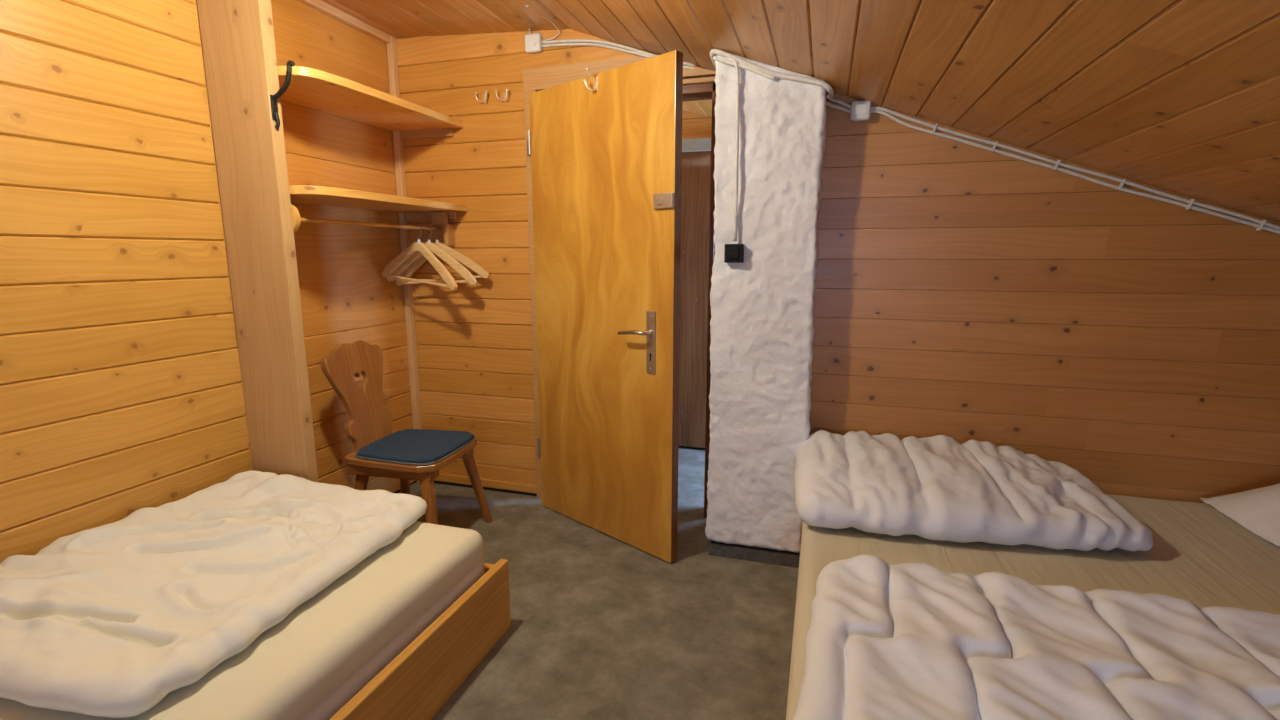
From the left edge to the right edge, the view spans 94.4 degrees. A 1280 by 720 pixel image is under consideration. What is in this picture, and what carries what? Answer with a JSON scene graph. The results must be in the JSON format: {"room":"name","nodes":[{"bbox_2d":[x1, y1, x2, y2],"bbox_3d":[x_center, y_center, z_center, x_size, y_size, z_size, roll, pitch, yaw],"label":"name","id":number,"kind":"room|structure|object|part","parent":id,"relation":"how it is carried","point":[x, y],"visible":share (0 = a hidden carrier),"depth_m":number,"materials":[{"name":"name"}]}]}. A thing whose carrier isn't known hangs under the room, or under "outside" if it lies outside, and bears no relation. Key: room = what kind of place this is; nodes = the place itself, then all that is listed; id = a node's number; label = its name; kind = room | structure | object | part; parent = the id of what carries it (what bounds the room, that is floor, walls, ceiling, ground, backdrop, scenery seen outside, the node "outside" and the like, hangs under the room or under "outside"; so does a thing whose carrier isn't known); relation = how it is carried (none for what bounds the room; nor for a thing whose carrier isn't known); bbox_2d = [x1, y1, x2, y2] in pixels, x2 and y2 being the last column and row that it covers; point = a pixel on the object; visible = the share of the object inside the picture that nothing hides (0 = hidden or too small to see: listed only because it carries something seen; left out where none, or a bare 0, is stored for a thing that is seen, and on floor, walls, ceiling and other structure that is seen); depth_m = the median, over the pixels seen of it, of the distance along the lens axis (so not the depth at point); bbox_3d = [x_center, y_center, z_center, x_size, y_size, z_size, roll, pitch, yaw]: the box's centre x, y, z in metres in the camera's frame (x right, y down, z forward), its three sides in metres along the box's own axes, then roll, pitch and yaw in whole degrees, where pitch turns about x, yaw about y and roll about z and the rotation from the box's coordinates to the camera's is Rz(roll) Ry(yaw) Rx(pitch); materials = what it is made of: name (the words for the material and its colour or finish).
{"room":"attic bedroom","nodes":[
{"label":"attic bedroom","id":0,"kind":"room"},
{"bbox_2d":[0,0,251,562],"bbox_3d":[-2.036,-0.059,0.590,0.120,2.350,3.333,3,10,17],"label":"wall","id":1,"kind":"structure","parent":0,"point":[121,394],"depth_m":1.78,"materials":[{"name":"brown wood"}]},
{"bbox_2d":[298,0,390,42],"bbox_3d":[-1.329,-1.457,2.418,0.030,0.033,0.876,3,10,17],"label":"trim","id":2,"kind":"structure","parent":1,"relation":"attached to","point":[319,5],"depth_m":2.58,"materials":[{"name":"brown wood"}]},
{"bbox_2d":[194,0,415,492],"bbox_3d":[-1.382,-0.429,2.684,0.120,2.350,1.117,3,10,17],"label":"wall niche","id":3,"kind":"object","parent":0,"point":[345,296],"visible":0.34,"depth_m":2.64,"materials":[{"name":"brown wood"}]},
{"bbox_2d":[396,28,700,484],"bbox_3d":[-0.403,-0.463,2.870,1.880,2.350,0.120,3,10,17],"label":"wall","id":4,"kind":"structure","parent":0,"point":[474,342],"depth_m":2.91,"materials":[{"name":"brown wood"}]},
{"bbox_2d":[277,66,462,131],"bbox_3d":[-1.157,-1.054,2.450,0.379,0.030,0.914,3,10,17],"label":"shelf","id":5,"kind":"object","parent":4,"relation":"attached to","point":[312,88],"visible":0.84,"depth_m":2.37,"materials":[{"name":"brown wood"}]},
{"bbox_2d":[289,185,466,212],"bbox_3d":[-1.157,-0.672,2.517,0.379,0.030,0.914,3,10,17],"label":"shelf","id":6,"kind":"object","parent":4,"relation":"attached to","point":[306,194],"visible":0.94,"depth_m":2.39,"materials":[{"name":"brown wood"}]},
{"bbox_2d":[291,204,454,245],"bbox_3d":[-1.117,-0.573,2.520,0.116,0.160,0.914,3,11,18],"label":"rail","id":7,"kind":"object","parent":6,"relation":"attached to","point":[437,218],"visible":0.73,"depth_m":2.61,"materials":[{"name":"brown wood"}]},
{"bbox_3d":[-1.109,-0.571,2.505,0.016,0.016,0.847,3,10,17],"label":"rail","id":8,"kind":"part","parent":7,"relation":"part of","materials":[{"name":"brown wood"}]},
{"bbox_2d":[382,224,457,289],"bbox_3d":[-1.039,-0.480,2.762,0.489,0.296,0.022,6,11,29],"label":"clothes hanger","id":9,"kind":"object","parent":7,"relation":"hanging from","point":[414,247],"visible":1,"depth_m":2.73,"materials":[{"name":"brown wood"}]},
{"bbox_2d":[387,225,476,284],"bbox_3d":[-0.999,-0.501,2.816,0.492,0.272,0.022,4,11,17],"label":"clothes hanger","id":10,"kind":"object","parent":7,"relation":"hanging from","point":[459,268],"visible":0.8,"depth_m":2.79,"materials":[{"name":"brown wood"}]},
{"bbox_2d":[396,226,489,285],"bbox_3d":[-0.965,-0.502,2.876,0.490,0.292,0.022,2,10,10],"label":"clothes hanger","id":11,"kind":"object","parent":7,"relation":"hanging from","point":[482,273],"visible":0.73,"depth_m":2.85,"materials":[{"name":"brown wood"}]},
{"bbox_2d":[386,36,421,482],"bbox_3d":[-1.193,-0.441,3.039,0.034,2.249,0.034,3,10,17],"label":"trim","id":12,"kind":"structure","parent":4,"relation":"attached to","point":[391,47],"depth_m":3.00,"materials":[{"name":"brown wood"}]},
{"bbox_2d":[400,128,453,139],"bbox_3d":[-1.036,-1.097,2.879,0.289,0.036,0.024,3,10,17],"label":"batten","id":13,"kind":"object","parent":4,"relation":"attached to","point":[445,132],"visible":1,"depth_m":2.87,"materials":[{"name":"brown wood"}]},
{"bbox_2d":[405,212,457,219],"bbox_3d":[-1.036,-0.715,2.946,0.289,0.036,0.024,3,10,17],"label":"batten","id":14,"kind":"object","parent":4,"relation":"attached to","point":[424,215],"visible":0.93,"depth_m":2.94,"materials":[{"name":"brown wood"}]},
{"bbox_2d":[474,90,487,103],"bbox_3d":[-0.730,-1.220,2.752,0.069,0.048,0.043,3,10,17],"label":"coat hook","id":15,"kind":"object","parent":4,"relation":"attached to","point":[475,92],"visible":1,"depth_m":2.74,"materials":[{"name":"gold metal"}]},
{"bbox_2d":[434,473,536,495],"bbox_3d":[-0.849,0.654,3.135,0.681,0.058,0.016,3,10,17],"label":"baseboard","id":16,"kind":"structure","parent":4,"relation":"attached to","point":[462,481],"depth_m":3.10,"materials":[{"name":"brown wood"}]},
{"bbox_2d":[495,89,508,101],"bbox_3d":[-0.626,-1.214,2.720,0.069,0.048,0.043,3,10,17],"label":"coat hook","id":17,"kind":"object","parent":4,"relation":"attached to","point":[496,90],"visible":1,"depth_m":2.71,"materials":[{"name":"gold metal"}]},
{"bbox_2d":[525,33,542,53],"bbox_3d":[-0.474,-1.410,2.642,0.076,0.076,0.036,3,10,17],"label":"junction box","id":18,"kind":"object","parent":4,"relation":"attached to","point":[533,42],"visible":1,"depth_m":2.63,"materials":[{"name":"white plastic"}]},
{"bbox_2d":[528,50,682,562],"bbox_3d":[-0.170,-0.183,2.494,0.835,1.920,0.160,9,14,42],"label":"door","id":19,"kind":"structure","parent":4,"relation":"in","point":[605,148],"depth_m":2.42,"materials":[{"name":"brown wood"}]},
{"bbox_3d":[-0.022,-0.107,2.298,0.143,0.029,0.058,9,14,42],"label":"handle","id":20,"kind":"part","parent":19,"relation":"part of","materials":[{"name":"metal"}]},
{"bbox_3d":[0.042,-0.067,2.285,0.045,0.245,0.008,9,14,42],"label":"handle plate","id":21,"kind":"part","parent":19,"relation":"part of","materials":[{"name":"metal"}]},
{"bbox_2d":[523,57,715,497],"bbox_3d":[-0.098,-0.284,2.735,0.890,2.045,0.034,3,10,17],"label":"trim","id":22,"kind":"structure","parent":4,"relation":"attached to","point":[536,79],"depth_m":2.67,"materials":[{"name":"brown wood"}]},
{"bbox_2d":[542,39,714,71],"bbox_3d":[-0.039,-1.287,2.527,0.834,0.221,0.036,3,10,17],"label":"cable","id":23,"kind":"object","parent":4,"relation":"attached to","point":[630,50],"visible":0.77,"depth_m":2.56,"materials":[{"name":"white plastic"}]},
{"bbox_2d":[683,75,715,517],"bbox_3d":[-0.067,-0.272,2.796,0.845,2.000,0.137,3,10,17],"label":"trim","id":24,"kind":"structure","parent":4,"relation":"attached to","point":[705,91],"depth_m":2.57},
{"bbox_2d":[397,447,798,719],"bbox_3d":[0.323,1.085,1.154,4.380,0.100,5.400,3,10,17],"label":"floor","id":25,"kind":"structure","parent":0,"point":[603,627],"depth_m":1.99,"materials":[{"name":"carpet"}]},
{"bbox_2d":[197,0,318,482],"bbox_3d":[-1.353,-0.272,2.137,0.268,2.230,0.048,3,10,17],"label":"plank","id":26,"kind":"object","parent":25,"relation":"on","point":[238,40],"visible":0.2,"depth_m":2.08,"materials":[{"name":"brown wood"}]},
{"bbox_2d":[270,60,294,128],"bbox_3d":[-1.178,-0.876,1.963,0.109,0.207,0.023,4,11,22],"label":"iron hook","id":27,"kind":"object","parent":26,"relation":"attached to","point":[274,107],"visible":1,"depth_m":1.97,"materials":[{"name":"black metal"}]},
{"bbox_2d":[321,340,492,524],"bbox_3d":[-0.989,0.355,2.531,0.520,0.858,0.460,2,10,13],"label":"chair","id":28,"kind":"object","parent":25,"relation":"on","point":[406,455],"visible":0.98,"depth_m":2.47,"materials":[{"name":"brown wood"}]},
{"bbox_3d":[-1.185,0.163,2.543,0.026,0.490,0.353,-9,8,15],"label":"backrest","id":29,"kind":"part","parent":28,"relation":"part of","materials":[{"name":"brown wood"}]},
{"bbox_3d":[-1.167,0.612,2.454,0.136,0.380,0.053,-6,11,-29],"label":"leg","id":30,"kind":"part","parent":28,"relation":"part of","materials":[{"name":"brown wood"}]},
{"bbox_3d":[-1.090,0.559,2.751,0.053,0.380,0.120,-6,12,-31],"label":"leg","id":31,"kind":"part","parent":28,"relation":"part of","materials":[{"name":"brown wood"}]},
{"bbox_3d":[-0.965,0.388,2.531,0.430,0.030,0.410,2,10,13],"label":"seat","id":32,"kind":"part","parent":28,"relation":"part of","materials":[{"name":"blue fabric"}]},
{"bbox_3d":[-0.830,0.629,2.354,0.053,0.380,0.138,-6,12,-31],"label":"leg","id":33,"kind":"part","parent":28,"relation":"part of","materials":[{"name":"brown wood"}]},
{"bbox_3d":[-0.748,0.568,2.700,0.138,0.380,0.053,-6,12,-31],"label":"leg","id":34,"kind":"part","parent":28,"relation":"part of","materials":[{"name":"brown wood"}]},
{"bbox_2d":[329,559,510,719],"bbox_3d":[-1.268,0.788,1.115,1.112,0.500,2.090,3,10,17],"label":"frame","id":35,"kind":"object","parent":25,"relation":"on","point":[416,684],"visible":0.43,"depth_m":1.61,"materials":[{"name":"brown wood"}]},
{"bbox_2d":[0,521,484,719],"bbox_3d":[-1.273,0.762,1.112,1.030,0.184,2.021,3,10,17],"label":"mattress","id":36,"kind":"object","parent":35,"relation":"on","point":[308,665],"visible":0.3,"depth_m":1.38,"materials":[{"name":"beige fabric"}]},
{"bbox_2d":[0,470,426,717],"bbox_3d":[-1.210,0.525,1.640,0.900,0.091,1.038,2,10,14],"label":"duvet","id":37,"kind":"object","parent":36,"relation":"on","point":[113,619],"visible":1,"depth_m":1.48,"materials":[{"name":"white fabric"}]},
{"bbox_3d":[1.408,0.921,1.253,2.100,0.190,1.840,3,10,17],"label":"frame","id":38,"kind":"object","parent":25,"relation":"on","visible":0},
{"bbox_2d":[786,494,1279,719],"bbox_3d":[1.395,0.718,1.229,2.081,0.218,1.854,3,10,17],"label":"mattress","id":39,"kind":"object","parent":38,"relation":"on","point":[1199,555],"visible":0.34,"depth_m":1.61,"materials":[{"name":"beige fabric"}]},
{"bbox_2d":[794,430,1152,551],"bbox_3d":[1.004,0.395,1.932,0.977,0.167,0.656,3,10,17],"label":"duvet","id":40,"kind":"object","parent":39,"relation":"on","point":[938,487],"visible":1,"depth_m":1.77,"materials":[{"name":"white fabric"}]},
{"bbox_2d":[793,555,1279,719],"bbox_3d":[1.103,0.622,0.822,1.758,0.106,1.015,3,10,17],"label":"duvet","id":41,"kind":"object","parent":39,"relation":"on","point":[884,641],"visible":1,"depth_m":1.12,"materials":[{"name":"white fabric"}]},
{"bbox_2d":[1200,483,1279,546],"bbox_3d":[2.165,0.419,1.684,0.744,0.201,0.422,3,10,17],"label":"pillow","id":42,"kind":"object","parent":39,"relation":"on","point":[1257,510],"visible":1,"depth_m":1.78,"materials":[{"name":"white fabric"}]},
{"bbox_2d":[678,110,711,448],"bbox_3d":[0.397,-0.571,3.626,3.000,2.300,0.100,3,10,17],"label":"wall","id":43,"kind":"structure","parent":0,"point":[694,125],"depth_m":3.46,"materials":[{"name":"brown wood"}]},
{"bbox_2d":[678,137,710,447],"bbox_3d":[0.391,-0.364,3.593,1.870,1.865,0.057,3,10,17],"label":"door","id":44,"kind":"structure","parent":43,"relation":"in","point":[696,152],"depth_m":3.59,"materials":[{"name":"brown wood"}]},
{"bbox_2d":[682,99,711,117],"bbox_3d":[0.295,-1.432,3.051,3.250,1.104,0.994,3,10,17],"label":"ceiling","id":45,"kind":"structure","parent":0,"point":[701,107],"depth_m":3.23,"materials":[{"name":"brown wood"}]},
{"bbox_2d":[705,53,826,552],"bbox_3d":[0.501,-0.201,2.381,0.409,1.881,0.366,3,10,17],"label":"wall pillar","id":46,"kind":"structure","parent":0,"point":[762,330],"depth_m":2.21,"materials":[{"name":"paint"}]},
{"bbox_2d":[722,57,739,240],"bbox_3d":[0.320,-0.753,2.141,0.076,0.637,0.017,4,11,20],"label":"conduit","id":47,"kind":"object","parent":46,"relation":"attached to","point":[733,60],"visible":1,"depth_m":2.12,"materials":[{"name":"white plastic"}]},
{"bbox_2d":[724,244,743,262],"bbox_3d":[0.348,-0.394,2.193,0.068,0.068,0.044,3,10,17],"label":"light switch","id":48,"kind":"object","parent":46,"relation":"attached to","point":[733,253],"visible":1,"depth_m":2.17,"materials":[{"name":"black plastic"}]},
{"bbox_2d":[708,540,799,567],"bbox_3d":[0.507,0.754,2.555,0.364,0.064,0.344,3,10,17],"label":"baseboard","id":49,"kind":"structure","parent":46,"relation":"attached to","point":[736,551],"depth_m":2.39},
{"bbox_2d":[710,49,833,99],"bbox_3d":[0.469,-1.016,2.120,0.433,0.173,0.155,3,10,17],"label":"cable","id":50,"kind":"object","parent":46,"relation":"attached to","point":[742,63],"visible":0.96,"depth_m":2.06,"materials":[{"name":"white plastic"}]},
{"bbox_2d":[826,95,850,113],"bbox_3d":[0.700,-0.906,2.112,0.126,0.054,0.044,-5,11,-26],"label":"cable","id":51,"kind":"object","parent":46,"relation":"attached to","point":[827,96],"visible":0.95,"depth_m":2.12,"materials":[{"name":"white plastic"}]},
{"bbox_2d":[321,0,1279,222],"bbox_3d":[0.166,-0.588,0.375,4.400,1.433,4.440,3,10,17],"label":"ceiling","id":52,"kind":"structure","parent":0,"point":[1182,97],"depth_m":1.50,"materials":[{"name":"brown wood"}]},
{"bbox_2d":[525,5,559,40],"bbox_3d":[-0.744,-1.251,1.547,0.149,0.054,2.294,3,10,16],"label":"cable","id":53,"kind":"object","parent":52,"relation":"attached to","point":[525,5],"visible":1,"depth_m":2.60,"materials":[{"name":"white plastic"}]},
{"bbox_2d":[801,91,1279,534],"bbox_3d":[1.667,-0.208,2.152,2.520,2.100,0.340,3,10,17],"label":"wall","id":54,"kind":"structure","parent":0,"point":[1129,342],"depth_m":2.06,"materials":[{"name":"brown wood"}]},
{"bbox_2d":[850,100,870,121],"bbox_3d":[0.784,-0.885,2.108,0.066,0.066,0.036,3,10,17],"label":"junction box","id":55,"kind":"object","parent":54,"relation":"attached to","point":[860,110],"visible":1,"depth_m":2.09,"materials":[{"name":"white plastic"}]},
{"bbox_2d":[871,107,1279,233],"bbox_3d":[1.647,-0.536,1.911,1.737,0.646,0.014,3,10,17],"label":"cable","id":56,"kind":"object","parent":54,"relation":"attached to","point":[1274,228],"visible":1,"depth_m":1.95,"materials":[{"name":"white plastic"}]}
]}

